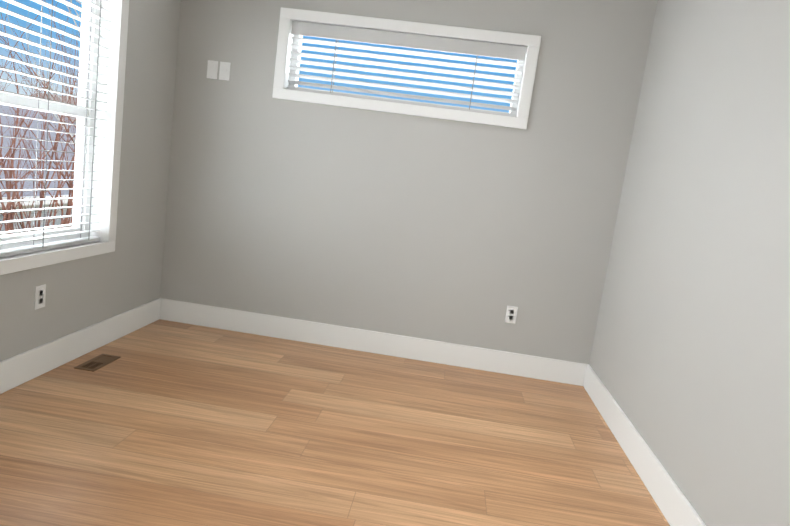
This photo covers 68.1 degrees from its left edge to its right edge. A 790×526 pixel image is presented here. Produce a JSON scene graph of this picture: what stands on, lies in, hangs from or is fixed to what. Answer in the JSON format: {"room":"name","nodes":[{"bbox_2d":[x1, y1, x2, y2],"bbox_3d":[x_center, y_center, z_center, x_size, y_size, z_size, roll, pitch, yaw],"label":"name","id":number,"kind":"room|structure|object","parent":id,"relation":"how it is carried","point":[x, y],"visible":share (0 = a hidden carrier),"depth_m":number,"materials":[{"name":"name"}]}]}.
{"room":"empty room","nodes":[
{"label":"empty room","id":0,"kind":"room"},
{"bbox_2d":[0,0,180,361],"bbox_3d":[-1.883,-0.308,0.991,0.160,2.640,6.246,8,9,5],"label":"wall","id":1,"kind":"structure","parent":0,"point":[123,277],"depth_m":3.44,"materials":[{"name":"grey paint"}]},
{"bbox_2d":[35,284,45,309],"bbox_3d":[-1.715,0.164,2.826,0.008,0.114,0.070,8,9,5],"label":"electrical outlet","id":2,"kind":"object","parent":1,"relation":"attached to","point":[40,293],"visible":1,"depth_m":2.82,"materials":[{"name":"white plastic"}]},
{"bbox_2d":[0,0,128,274],"bbox_3d":[-1.708,-0.692,2.265,0.169,1.542,2.044,8,9,5],"label":"window","id":3,"kind":"structure","parent":1,"relation":"in","point":[17,264],"depth_m":3.20,"materials":[{"name":"white"}]},
{"bbox_2d":[0,0,99,249],"bbox_3d":[-1.778,-0.702,2.271,0.070,1.426,1.916,8,9,5],"label":"window unit","id":4,"kind":"structure","parent":3,"relation":"attached to","point":[23,101],"depth_m":3.13,"materials":[{"name":"white plastic"}]},
{"bbox_2d":[0,0,112,257],"bbox_3d":[-1.691,-0.690,2.264,0.058,1.414,1.900,8,9,5],"label":"window blind","id":5,"kind":"object","parent":3,"relation":"attached to","point":[33,247],"visible":1,"depth_m":2.81,"materials":[{"name":"white plastic"}]},
{"bbox_2d":[0,298,161,393],"bbox_3d":[-1.931,0.729,1.142,0.016,0.150,5.926,8,9,5],"label":"baseboard","id":6,"kind":"structure","parent":1,"relation":"attached to","point":[21,368],"depth_m":3.11,"materials":[{"name":"white wood"}]},
{"bbox_2d":[0,319,669,525],"bbox_3d":[-0.514,1.109,1.050,3.256,0.200,6.246,8,9,5],"label":"floor","id":7,"kind":"structure","parent":0,"point":[159,422],"depth_m":2.56,"materials":[{"name":"brown wood"}]},
{"bbox_2d":[74,354,119,371],"bbox_3d":[-1.600,0.535,3.149,0.110,0.004,0.250,8,9,5],"label":"floor vent","id":8,"kind":"object","parent":7,"relation":"in","point":[97,363],"visible":1,"depth_m":3.14,"materials":[{"name":"brown metal"}]},
{"bbox_2d":[160,0,657,363],"bbox_3d":[-0.048,-0.511,3.862,2.936,2.640,0.160,8,9,5],"label":"wall","id":9,"kind":"structure","parent":0,"point":[453,231],"depth_m":3.78,"materials":[{"name":"grey paint"}]},
{"bbox_2d":[207,60,217,78],"bbox_3d":[-1.185,-1.254,3.788,0.070,0.114,0.010,8,9,5],"label":"light switch","id":10,"kind":"object","parent":9,"relation":"attached to","point":[212,68],"visible":1,"depth_m":3.79,"materials":[{"name":"white plastic"}]},
{"bbox_2d":[219,62,230,80],"bbox_3d":[-1.103,-1.242,3.781,0.070,0.114,0.010,8,9,5],"label":"light switch","id":11,"kind":"object","parent":9,"relation":"attached to","point":[224,72],"visible":1,"depth_m":3.78,"materials":[{"name":"white plastic"}]},
{"bbox_2d":[160,298,586,385],"bbox_3d":[-0.192,0.525,3.934,2.904,0.150,0.016,8,9,5],"label":"baseboard","id":12,"kind":"structure","parent":9,"relation":"attached to","point":[492,360],"depth_m":3.92,"materials":[{"name":"white wood"}]},
{"bbox_2d":[272,7,540,128],"bbox_3d":[0.057,-1.233,3.735,1.631,0.558,0.169,8,9,5],"label":"window","id":13,"kind":"structure","parent":9,"relation":"in","point":[531,42],"depth_m":3.65,"materials":[{"name":"white"}]},
{"bbox_2d":[286,21,526,116],"bbox_3d":[0.055,-1.231,3.719,1.487,0.428,0.059,8,9,5],"label":"window blind","id":14,"kind":"object","parent":13,"relation":"attached to","point":[468,47],"visible":0.94,"depth_m":3.70,"materials":[{"name":"white plastic"}]},
{"bbox_2d":[289,35,526,114],"bbox_3d":[0.064,-1.243,3.805,1.503,0.440,0.070,8,9,5],"label":"window unit","id":15,"kind":"structure","parent":13,"relation":"attached to","point":[298,65],"depth_m":3.79,"materials":[{"name":"white plastic"}]},
{"bbox_2d":[505,306,517,323],"bbox_3d":[0.760,0.338,3.814,0.070,0.114,0.008,8,9,5],"label":"electrical outlet","id":16,"kind":"object","parent":9,"relation":"attached to","point":[511,314],"visible":1,"depth_m":3.81,"materials":[{"name":"white plastic"}]},
{"bbox_2d":[589,0,789,525],"bbox_3d":[1.171,0.134,0.739,0.160,2.640,6.246,8,9,5],"label":"wall","id":17,"kind":"structure","parent":0,"point":[689,363],"depth_m":2.30,"materials":[{"name":"grey paint"}]},
{"bbox_2d":[583,364,705,525],"bbox_3d":[0.949,1.145,0.905,0.016,0.150,5.926,8,9,5],"label":"baseboard","id":18,"kind":"structure","parent":17,"relation":"attached to","point":[676,508],"depth_m":2.63,"materials":[{"name":"white wood"}]},
{"label":"outside","id":19,"kind":"structure","parent":0,"visible":0},
{"bbox_3d":[-21.688,-4.682,41.735,130.000,0.300,160.000,8,9,5],"label":"lawn","id":20,"kind":"structure","parent":19,"visible":0},
{"bbox_2d":[0,14,37,225],"bbox_3d":[-6.015,-0.741,7.194,4.655,6.499,3.846,8,9,5],"label":"shrub","id":21,"kind":"object","parent":20,"relation":"on","point":[13,123],"depth_m":6.56,"materials":[{"name":"brown plant"}]},
{"bbox_2d":[0,121,74,234],"bbox_3d":[-12.439,-1.644,14.564,8.430,4.400,10.400,8,9,5],"label":"house","id":22,"kind":"structure","parent":20,"relation":"on","point":[64,193],"depth_m":15.18,"materials":[{"name":"white"}]},
{"bbox_2d":[0,104,76,141],"bbox_3d":[-32.532,-10.345,47.632,12.930,6.200,11.900,8,9,5],"label":"house","id":23,"kind":"structure","parent":20,"relation":"on","point":[6,108],"depth_m":47.39,"materials":[{"name":"white"}]},
{"bbox_2d":[0,1,78,234],"bbox_3d":[-4.621,-0.628,7.878,3.563,6.433,5.360,8,9,5],"label":"shrub","id":24,"kind":"object","parent":20,"relation":"on","point":[70,203],"depth_m":7.79,"materials":[{"name":"brown plant"}]},
{"bbox_2d":[0,2,79,234],"bbox_3d":[-5.651,-1.433,10.016,4.915,7.093,4.080,8,9,5],"label":"shrub","id":25,"kind":"object","parent":20,"relation":"on","point":[11,217],"depth_m":9.89,"materials":[{"name":"brown plant"}]},
{"bbox_2d":[5,23,75,144],"bbox_3d":[-3.636,-0.683,9.135,3.664,6.403,3.714,8,9,5],"label":"shrub","id":26,"kind":"object","parent":20,"relation":"on","point":[44,86],"depth_m":7.78,"materials":[{"name":"brown plant"}]},
{"bbox_2d":[0,0,81,141],"bbox_3d":[-13.634,-9.084,25.397,7.187,15.321,8.711,8,9,5],"label":"tree","id":27,"kind":"object","parent":20,"relation":"on","point":[58,118],"depth_m":24.45,"materials":[{"name":"brown plant"}]},
{"bbox_2d":[15,57,73,184],"bbox_3d":[-4.923,-1.632,11.689,3.346,7.157,4.240,8,9,5],"label":"shrub","id":28,"kind":"object","parent":20,"relation":"on","point":[51,125],"depth_m":10.49,"materials":[{"name":"brown plant"}]},
{"bbox_2d":[29,93,77,123],"bbox_3d":[-31.945,-13.294,61.875,12.930,7.800,12.900,8,9,5],"label":"house","id":29,"kind":"structure","parent":20,"relation":"on","point":[60,100],"depth_m":60.48,"materials":[{"name":"white"}]}
]}

